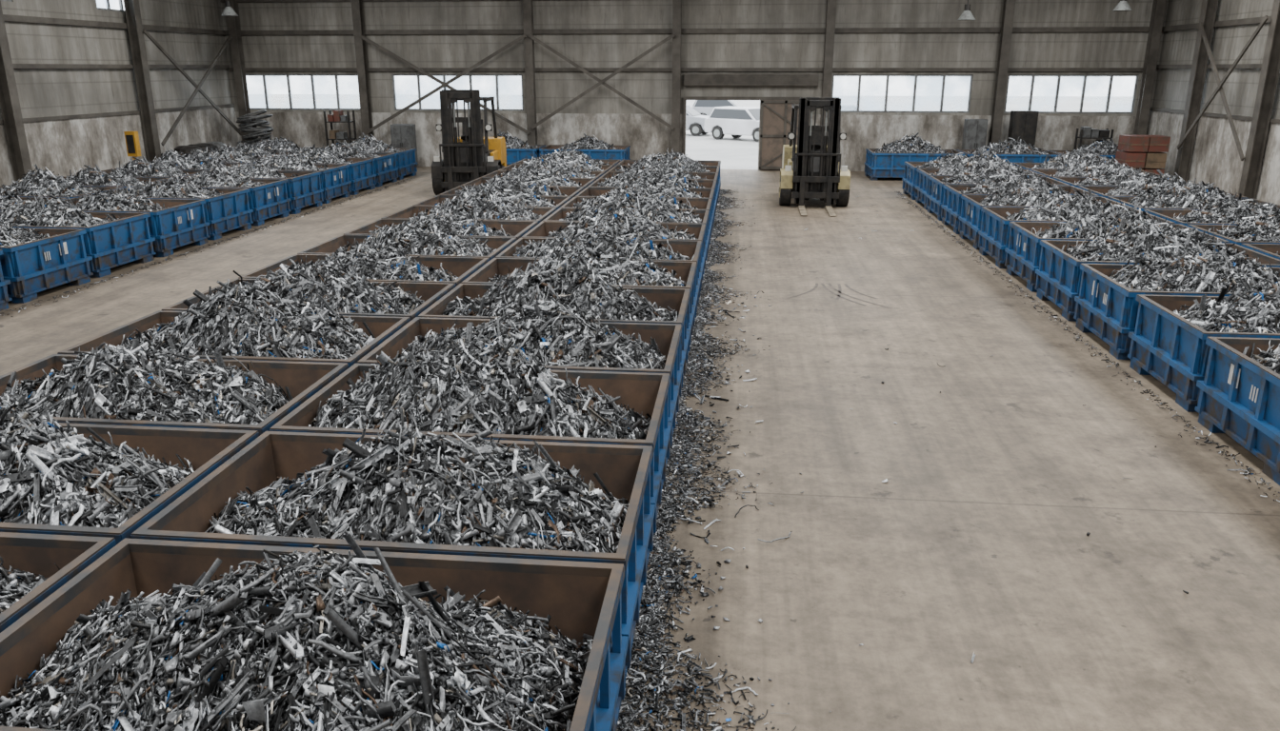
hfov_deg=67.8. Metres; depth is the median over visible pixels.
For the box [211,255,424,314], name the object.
heap
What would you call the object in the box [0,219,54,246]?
heap
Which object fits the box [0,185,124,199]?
bin
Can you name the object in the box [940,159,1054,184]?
heap
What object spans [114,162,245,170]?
bin
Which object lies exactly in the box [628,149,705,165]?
heap
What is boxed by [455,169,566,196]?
heap
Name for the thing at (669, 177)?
heap
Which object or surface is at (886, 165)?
bin
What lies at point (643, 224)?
heap
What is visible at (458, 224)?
heap
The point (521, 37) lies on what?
brace
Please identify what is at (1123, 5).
pendant lamp
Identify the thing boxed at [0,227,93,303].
bin
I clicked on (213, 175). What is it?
heap
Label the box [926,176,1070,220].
bin
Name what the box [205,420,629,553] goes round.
heap
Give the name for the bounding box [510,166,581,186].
heap
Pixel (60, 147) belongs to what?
wall
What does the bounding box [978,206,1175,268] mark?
bin
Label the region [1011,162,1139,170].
bin
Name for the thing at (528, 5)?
steel column
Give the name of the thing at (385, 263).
heap
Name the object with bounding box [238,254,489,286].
bin
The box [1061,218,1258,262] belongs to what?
heap
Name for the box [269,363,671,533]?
bin
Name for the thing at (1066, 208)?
heap
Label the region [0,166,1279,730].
floor
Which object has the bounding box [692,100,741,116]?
car
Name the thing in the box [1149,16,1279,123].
trim
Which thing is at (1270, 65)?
steel column
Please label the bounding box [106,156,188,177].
heap
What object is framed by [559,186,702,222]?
heap
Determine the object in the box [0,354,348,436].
bin
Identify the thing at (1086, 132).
storage rack
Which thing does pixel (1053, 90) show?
window
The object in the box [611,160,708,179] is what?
heap
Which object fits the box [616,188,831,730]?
debris
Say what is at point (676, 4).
steel column
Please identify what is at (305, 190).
bin
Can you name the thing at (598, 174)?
bin
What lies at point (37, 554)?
bin
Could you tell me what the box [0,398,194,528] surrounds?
heap
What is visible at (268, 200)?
bin
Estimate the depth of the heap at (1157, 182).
21.59 m
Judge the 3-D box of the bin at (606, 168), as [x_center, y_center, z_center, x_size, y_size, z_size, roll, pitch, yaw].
[-2.357,-5.160,27.076,3.040,0.920,1.755,2,17,6]
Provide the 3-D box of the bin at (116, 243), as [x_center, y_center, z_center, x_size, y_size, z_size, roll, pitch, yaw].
[-11.111,-2.311,17.946,3.030,0.920,1.830,2,17,6]
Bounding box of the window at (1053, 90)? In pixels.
[1003,74,1139,113]
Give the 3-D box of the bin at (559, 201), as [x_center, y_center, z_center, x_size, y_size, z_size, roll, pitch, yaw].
[-3.086,-3.056,20.334,3.040,0.920,1.755,2,17,6]
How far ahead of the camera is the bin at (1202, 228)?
16.46 m
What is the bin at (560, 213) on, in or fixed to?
on the floor
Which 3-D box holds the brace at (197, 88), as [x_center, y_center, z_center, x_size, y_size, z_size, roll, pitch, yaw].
[-15.469,-9.746,33.331,0.110,3.641,5.361,2,17,6]
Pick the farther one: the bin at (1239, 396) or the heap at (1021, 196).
the heap at (1021, 196)
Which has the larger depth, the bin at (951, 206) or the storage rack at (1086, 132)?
the storage rack at (1086, 132)
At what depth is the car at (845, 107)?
54.50 m
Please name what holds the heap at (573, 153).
in the bin at (613, 163)
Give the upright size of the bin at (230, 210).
0.920 m
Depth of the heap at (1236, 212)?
17.79 m
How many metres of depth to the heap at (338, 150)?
30.48 m
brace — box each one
[142,29,241,146]
[359,33,530,134]
[528,33,675,129]
[1177,15,1268,160]
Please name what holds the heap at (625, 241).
in the bin at (689, 249)
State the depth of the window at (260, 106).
36.35 m
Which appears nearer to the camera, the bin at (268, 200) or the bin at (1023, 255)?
the bin at (1023, 255)
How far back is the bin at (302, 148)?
32.20 m
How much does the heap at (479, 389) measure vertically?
1.162 m
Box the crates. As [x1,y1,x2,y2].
[1114,134,1170,175]
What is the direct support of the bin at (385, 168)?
on the floor
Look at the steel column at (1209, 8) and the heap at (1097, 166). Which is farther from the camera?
the steel column at (1209, 8)
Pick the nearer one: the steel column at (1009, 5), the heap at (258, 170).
the heap at (258, 170)
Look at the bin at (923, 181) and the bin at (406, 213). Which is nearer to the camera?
the bin at (406, 213)
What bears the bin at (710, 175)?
on the floor
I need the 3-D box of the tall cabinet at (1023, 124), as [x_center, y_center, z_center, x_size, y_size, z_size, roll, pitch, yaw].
[13.318,-7.768,33.285,0.800,2.200,0.550,2,17,6]
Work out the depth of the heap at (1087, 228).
16.17 m
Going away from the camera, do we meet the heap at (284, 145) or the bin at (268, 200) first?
the bin at (268, 200)
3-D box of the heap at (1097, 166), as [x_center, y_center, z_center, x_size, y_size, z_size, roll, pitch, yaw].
[12.254,-5.100,25.503,2.760,1.142,1.600,2,17,6]
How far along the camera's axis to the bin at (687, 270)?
13.79 m
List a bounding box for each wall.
[0,0,239,186]
[220,0,1168,171]
[1146,0,1279,205]
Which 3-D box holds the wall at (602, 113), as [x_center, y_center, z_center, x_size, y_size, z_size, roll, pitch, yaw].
[1.135,-11.205,34.567,34.200,8.000,0.280,2,17,6]
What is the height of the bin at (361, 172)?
0.920 m
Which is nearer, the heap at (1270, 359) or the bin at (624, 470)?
the bin at (624, 470)
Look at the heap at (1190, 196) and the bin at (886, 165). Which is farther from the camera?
the bin at (886, 165)
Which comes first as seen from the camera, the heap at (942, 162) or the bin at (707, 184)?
the bin at (707, 184)
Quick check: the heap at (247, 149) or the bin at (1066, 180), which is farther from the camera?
the heap at (247, 149)
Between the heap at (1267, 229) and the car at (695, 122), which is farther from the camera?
the car at (695, 122)
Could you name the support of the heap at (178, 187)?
in the bin at (230, 210)
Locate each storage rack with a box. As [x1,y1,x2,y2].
[323,110,357,147]
[1073,126,1114,149]
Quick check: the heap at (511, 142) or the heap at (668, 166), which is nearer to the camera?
the heap at (668, 166)
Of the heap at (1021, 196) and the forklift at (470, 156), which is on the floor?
the forklift at (470, 156)
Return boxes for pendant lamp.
[220,0,238,16]
[957,0,975,19]
[1112,0,1132,11]
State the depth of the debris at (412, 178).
19.73 m
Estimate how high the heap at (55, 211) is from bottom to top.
1.098 m
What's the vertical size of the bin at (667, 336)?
0.920 m
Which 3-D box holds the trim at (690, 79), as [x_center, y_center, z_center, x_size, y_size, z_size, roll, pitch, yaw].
[4.000,-10.308,34.342,4.800,0.420,0.230,2,17,6]
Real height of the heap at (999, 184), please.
1.070 m
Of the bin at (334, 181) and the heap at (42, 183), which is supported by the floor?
the bin at (334, 181)
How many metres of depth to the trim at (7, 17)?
28.87 m
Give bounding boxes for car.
[685,104,708,136]
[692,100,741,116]
[703,106,759,141]
[840,103,865,110]
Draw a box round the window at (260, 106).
[245,74,359,110]
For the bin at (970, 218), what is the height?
0.920 m
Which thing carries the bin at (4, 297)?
on the floor
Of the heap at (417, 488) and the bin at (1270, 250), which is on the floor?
the bin at (1270, 250)
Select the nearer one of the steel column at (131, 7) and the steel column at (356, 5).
the steel column at (131, 7)
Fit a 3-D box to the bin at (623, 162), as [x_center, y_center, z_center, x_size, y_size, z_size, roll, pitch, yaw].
[0.879,-5.592,28.461,3.040,0.920,1.755,2,17,6]
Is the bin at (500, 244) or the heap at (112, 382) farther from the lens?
the bin at (500, 244)
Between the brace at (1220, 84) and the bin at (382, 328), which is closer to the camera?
the bin at (382, 328)
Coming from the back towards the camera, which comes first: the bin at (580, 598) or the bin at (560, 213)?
the bin at (560, 213)
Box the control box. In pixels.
[123,131,141,159]
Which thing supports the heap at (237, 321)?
in the bin at (382, 328)
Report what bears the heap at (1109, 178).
in the bin at (1066, 180)
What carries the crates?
on the floor
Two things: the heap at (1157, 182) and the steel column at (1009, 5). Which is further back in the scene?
the steel column at (1009, 5)
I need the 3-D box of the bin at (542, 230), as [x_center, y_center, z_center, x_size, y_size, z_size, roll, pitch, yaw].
[-0.396,-1.910,16.663,3.040,0.920,1.755,2,17,6]
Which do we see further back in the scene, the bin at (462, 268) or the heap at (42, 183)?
the heap at (42, 183)
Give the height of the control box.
1.750 m
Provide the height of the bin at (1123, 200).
0.920 m
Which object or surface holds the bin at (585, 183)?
on the floor
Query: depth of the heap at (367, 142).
32.39 m
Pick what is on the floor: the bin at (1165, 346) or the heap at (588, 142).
the bin at (1165, 346)
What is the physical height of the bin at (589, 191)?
0.920 m
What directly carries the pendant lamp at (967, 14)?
hanging from the roof beam
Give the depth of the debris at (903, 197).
11.74 m
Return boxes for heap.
[0,163,105,196]
[0,191,125,226]
[0,193,23,208]
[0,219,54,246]
[0,339,293,424]
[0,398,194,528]
[0,533,593,730]
[0,557,59,614]
[64,164,141,185]
[76,184,166,211]
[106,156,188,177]
[118,172,224,198]
[120,279,375,359]
[147,146,225,169]
[173,141,225,154]
[184,161,263,187]
[191,142,259,162]
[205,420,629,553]
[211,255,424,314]
[224,159,299,178]
[232,140,279,157]
[252,148,333,170]
[253,135,308,151]
[276,238,458,281]
[294,143,353,163]
[308,337,651,439]
[320,140,379,158]
[341,219,496,256]
[347,132,402,152]
[368,204,512,236]
[404,291,667,369]
[409,189,541,219]
[434,181,557,206]
[442,253,679,321]
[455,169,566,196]
[487,242,686,286]
[491,129,538,148]
[500,154,595,178]
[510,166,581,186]
[511,151,603,171]
[512,215,694,259]
[525,147,608,164]
[546,206,698,239]
[559,133,621,149]
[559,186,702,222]
[573,180,698,209]
[592,177,703,198]
[597,161,703,187]
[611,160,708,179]
[616,148,709,172]
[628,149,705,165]
[873,132,949,153]
[916,150,973,167]
[929,148,1028,175]
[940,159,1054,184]
[959,172,1072,194]
[968,136,1049,154]
[980,180,1074,205]
[1003,188,1137,220]
[1031,203,1190,239]
[1032,146,1118,169]
[1050,153,1144,176]
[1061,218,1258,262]
[1062,138,1119,154]
[1069,166,1155,185]
[1103,168,1196,195]
[1108,244,1279,293]
[1127,178,1257,208]
[1165,196,1278,223]
[1172,280,1279,333]
[1208,204,1279,241]
[1242,340,1279,374]
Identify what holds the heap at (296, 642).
in the bin at (580, 598)
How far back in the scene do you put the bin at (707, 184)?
23.88 m
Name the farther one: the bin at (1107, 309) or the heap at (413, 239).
the heap at (413, 239)
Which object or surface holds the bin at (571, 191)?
on the floor
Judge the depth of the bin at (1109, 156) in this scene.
31.04 m
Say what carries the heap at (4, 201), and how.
in the bin at (21, 198)
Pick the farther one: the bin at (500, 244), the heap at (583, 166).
the heap at (583, 166)
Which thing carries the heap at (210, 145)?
on the floor
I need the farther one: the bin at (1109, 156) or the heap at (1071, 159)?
the bin at (1109, 156)
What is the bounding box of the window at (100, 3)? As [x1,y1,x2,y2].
[96,0,124,12]
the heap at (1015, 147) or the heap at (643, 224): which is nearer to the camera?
the heap at (643, 224)
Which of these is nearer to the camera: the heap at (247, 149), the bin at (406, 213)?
the bin at (406, 213)
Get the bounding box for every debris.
[0,178,413,317]
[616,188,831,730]
[622,300,801,730]
[692,194,1188,663]
[894,191,1279,502]
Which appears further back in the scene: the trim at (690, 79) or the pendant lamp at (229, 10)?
the trim at (690, 79)
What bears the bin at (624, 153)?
on the floor
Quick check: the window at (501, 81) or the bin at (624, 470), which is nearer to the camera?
the bin at (624, 470)
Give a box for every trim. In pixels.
[0,14,234,123]
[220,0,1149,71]
[683,73,819,85]
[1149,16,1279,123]
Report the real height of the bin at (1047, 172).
0.920 m
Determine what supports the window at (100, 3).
in the wall at (60, 147)
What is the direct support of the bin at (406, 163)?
on the floor
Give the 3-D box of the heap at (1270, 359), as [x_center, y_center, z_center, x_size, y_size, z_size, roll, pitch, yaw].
[7.330,0.065,8.975,2.760,1.167,1.600,2,17,6]
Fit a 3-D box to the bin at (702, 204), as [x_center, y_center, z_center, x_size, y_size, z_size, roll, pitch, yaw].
[-0.032,-2.962,20.034,3.040,0.920,1.755,2,17,6]
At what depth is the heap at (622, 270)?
12.94 m
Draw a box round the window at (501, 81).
[392,74,523,111]
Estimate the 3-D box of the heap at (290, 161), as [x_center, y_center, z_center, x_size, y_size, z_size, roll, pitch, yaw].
[-10.097,-5.628,27.174,2.760,1.109,1.600,2,17,6]
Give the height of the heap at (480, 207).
1.192 m
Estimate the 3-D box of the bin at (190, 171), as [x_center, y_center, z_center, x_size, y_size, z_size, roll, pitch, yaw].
[-13.380,-4.740,25.731,3.030,0.920,1.830,2,17,6]
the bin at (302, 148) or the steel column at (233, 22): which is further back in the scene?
the steel column at (233, 22)
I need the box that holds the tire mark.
[788,283,889,308]
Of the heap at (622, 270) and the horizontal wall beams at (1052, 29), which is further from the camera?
the horizontal wall beams at (1052, 29)
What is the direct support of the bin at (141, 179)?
on the floor
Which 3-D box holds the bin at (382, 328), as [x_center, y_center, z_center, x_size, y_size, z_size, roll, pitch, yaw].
[-4.179,0.100,10.221,3.040,0.920,1.755,2,17,6]
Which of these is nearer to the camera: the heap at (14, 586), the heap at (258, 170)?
the heap at (14, 586)
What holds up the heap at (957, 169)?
in the bin at (923, 181)
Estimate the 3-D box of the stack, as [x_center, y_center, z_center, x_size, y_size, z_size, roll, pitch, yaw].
[-14.255,-8.388,35.361,1.600,2.147,1.400,2,17,6]
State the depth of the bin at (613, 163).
29.25 m
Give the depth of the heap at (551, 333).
9.49 m
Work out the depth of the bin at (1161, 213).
18.78 m
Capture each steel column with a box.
[0,0,32,181]
[123,0,160,161]
[224,0,251,143]
[351,0,373,137]
[522,0,537,144]
[671,0,681,152]
[820,0,836,144]
[988,0,1015,144]
[1133,0,1166,135]
[1173,0,1218,181]
[1238,0,1279,199]
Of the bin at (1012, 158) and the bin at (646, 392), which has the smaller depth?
the bin at (646, 392)
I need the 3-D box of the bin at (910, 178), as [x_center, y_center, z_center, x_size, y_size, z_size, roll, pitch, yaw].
[9.358,-5.386,27.801,3.030,0.920,1.830,2,17,6]
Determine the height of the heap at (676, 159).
1.308 m
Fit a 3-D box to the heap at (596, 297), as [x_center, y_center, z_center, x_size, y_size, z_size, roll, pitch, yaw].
[-0.943,-0.689,11.495,2.800,1.314,1.520,2,17,6]
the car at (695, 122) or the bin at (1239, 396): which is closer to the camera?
the bin at (1239, 396)
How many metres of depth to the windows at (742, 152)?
95.80 m
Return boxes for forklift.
[431,89,506,195]
[779,97,850,216]
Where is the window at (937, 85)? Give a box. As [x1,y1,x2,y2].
[831,74,973,113]
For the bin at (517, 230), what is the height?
0.920 m
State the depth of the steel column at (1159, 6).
32.64 m
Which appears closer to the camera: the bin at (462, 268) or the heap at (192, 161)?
the bin at (462, 268)
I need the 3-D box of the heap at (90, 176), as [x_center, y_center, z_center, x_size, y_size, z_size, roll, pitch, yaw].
[-13.582,-4.472,23.762,2.760,1.110,1.600,2,17,6]
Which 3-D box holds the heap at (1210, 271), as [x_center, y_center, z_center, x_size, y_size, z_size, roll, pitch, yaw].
[7.737,-1.087,12.720,2.760,1.071,1.600,2,17,6]
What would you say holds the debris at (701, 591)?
on the floor
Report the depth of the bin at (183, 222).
19.55 m
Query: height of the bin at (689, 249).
0.920 m
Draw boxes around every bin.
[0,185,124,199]
[0,197,68,210]
[0,211,156,278]
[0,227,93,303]
[0,249,12,311]
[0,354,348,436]
[0,422,259,544]
[0,532,116,633]
[0,539,628,730]
[57,310,410,368]
[63,176,169,187]
[64,198,210,257]
[68,168,200,178]
[78,186,253,239]
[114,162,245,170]
[130,431,655,678]
[150,178,290,226]
[161,278,455,320]
[180,170,323,214]
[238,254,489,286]
[248,163,351,203]
[254,158,376,195]
[266,147,328,152]
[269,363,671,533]
[297,234,517,260]
[337,153,398,187]
[343,219,538,239]
[357,317,682,449]
[374,148,417,179]
[380,205,556,223]
[412,195,571,210]
[417,283,691,388]
[439,185,584,199]
[460,177,595,188]
[460,258,697,344]
[481,170,604,180]
[495,238,701,312]
[498,164,613,173]
[506,144,546,165]
[512,159,620,166]
[520,220,705,286]
[539,144,630,160]
[542,207,709,260]
[560,197,712,248]
[575,186,714,233]
[588,179,716,218]
[598,171,718,208]
[608,165,719,197]
[616,160,720,191]
[864,148,965,180]
[902,161,1021,199]
[914,168,1046,209]
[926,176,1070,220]
[940,184,1099,234]
[956,149,1061,162]
[958,194,1133,249]
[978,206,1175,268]
[1004,221,1230,292]
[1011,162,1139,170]
[1030,169,1159,178]
[1034,240,1279,321]
[1047,149,1115,160]
[1051,177,1199,187]
[1073,263,1279,359]
[1077,185,1248,198]
[1107,196,1279,211]
[1127,294,1279,412]
[1142,209,1238,226]
[1186,224,1279,245]
[1194,337,1279,485]
[1240,243,1279,259]
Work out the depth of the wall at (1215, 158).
28.55 m
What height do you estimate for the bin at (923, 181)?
0.920 m
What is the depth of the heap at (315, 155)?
28.71 m
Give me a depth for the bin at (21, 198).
20.72 m
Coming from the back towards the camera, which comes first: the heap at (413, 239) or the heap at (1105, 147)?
the heap at (1105, 147)
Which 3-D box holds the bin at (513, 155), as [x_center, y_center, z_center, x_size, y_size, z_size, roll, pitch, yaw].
[-5.024,-7.458,34.443,3.030,0.920,1.830,2,17,6]
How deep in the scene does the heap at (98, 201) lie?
19.25 m
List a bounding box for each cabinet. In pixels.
[390,123,418,167]
[961,119,988,149]
[1007,110,1039,147]
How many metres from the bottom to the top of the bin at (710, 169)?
0.920 m
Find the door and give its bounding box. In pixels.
[682,96,810,170]
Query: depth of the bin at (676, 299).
12.04 m
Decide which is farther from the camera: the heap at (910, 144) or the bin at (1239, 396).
the heap at (910, 144)
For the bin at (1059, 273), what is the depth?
14.62 m
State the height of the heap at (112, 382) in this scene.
1.297 m
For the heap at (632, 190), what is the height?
1.195 m
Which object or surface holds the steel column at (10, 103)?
on the floor
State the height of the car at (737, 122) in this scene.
1.660 m
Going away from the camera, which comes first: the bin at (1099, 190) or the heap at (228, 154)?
the bin at (1099, 190)
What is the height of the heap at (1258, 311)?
1.112 m
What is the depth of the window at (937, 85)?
34.02 m
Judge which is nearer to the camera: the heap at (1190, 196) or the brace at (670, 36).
the heap at (1190, 196)
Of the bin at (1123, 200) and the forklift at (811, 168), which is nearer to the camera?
the bin at (1123, 200)
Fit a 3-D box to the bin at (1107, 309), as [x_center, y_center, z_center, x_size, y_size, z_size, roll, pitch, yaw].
[7.737,-0.716,12.836,3.030,0.920,1.830,2,17,6]
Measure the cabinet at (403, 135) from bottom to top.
1.600 m
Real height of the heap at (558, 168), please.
1.283 m
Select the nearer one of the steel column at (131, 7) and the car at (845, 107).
the steel column at (131, 7)
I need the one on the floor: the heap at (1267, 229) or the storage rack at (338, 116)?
the storage rack at (338, 116)
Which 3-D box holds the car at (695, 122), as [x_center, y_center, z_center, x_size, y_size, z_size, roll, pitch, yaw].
[2.170,-14.039,54.358,4.570,1.660,1.840,6,18,20]
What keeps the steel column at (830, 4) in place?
on the floor
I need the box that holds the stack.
[235,110,273,144]
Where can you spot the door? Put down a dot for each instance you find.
(775, 111)
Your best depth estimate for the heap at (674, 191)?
21.40 m
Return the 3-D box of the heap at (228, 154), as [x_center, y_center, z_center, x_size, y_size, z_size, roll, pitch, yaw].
[-12.976,-6.278,29.357,2.760,1.144,1.600,2,17,6]
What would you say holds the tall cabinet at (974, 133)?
on the floor
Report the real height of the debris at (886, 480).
0.043 m
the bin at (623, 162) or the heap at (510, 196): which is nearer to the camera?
the heap at (510, 196)
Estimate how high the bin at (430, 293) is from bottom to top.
0.920 m
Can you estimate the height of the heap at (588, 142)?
1.118 m

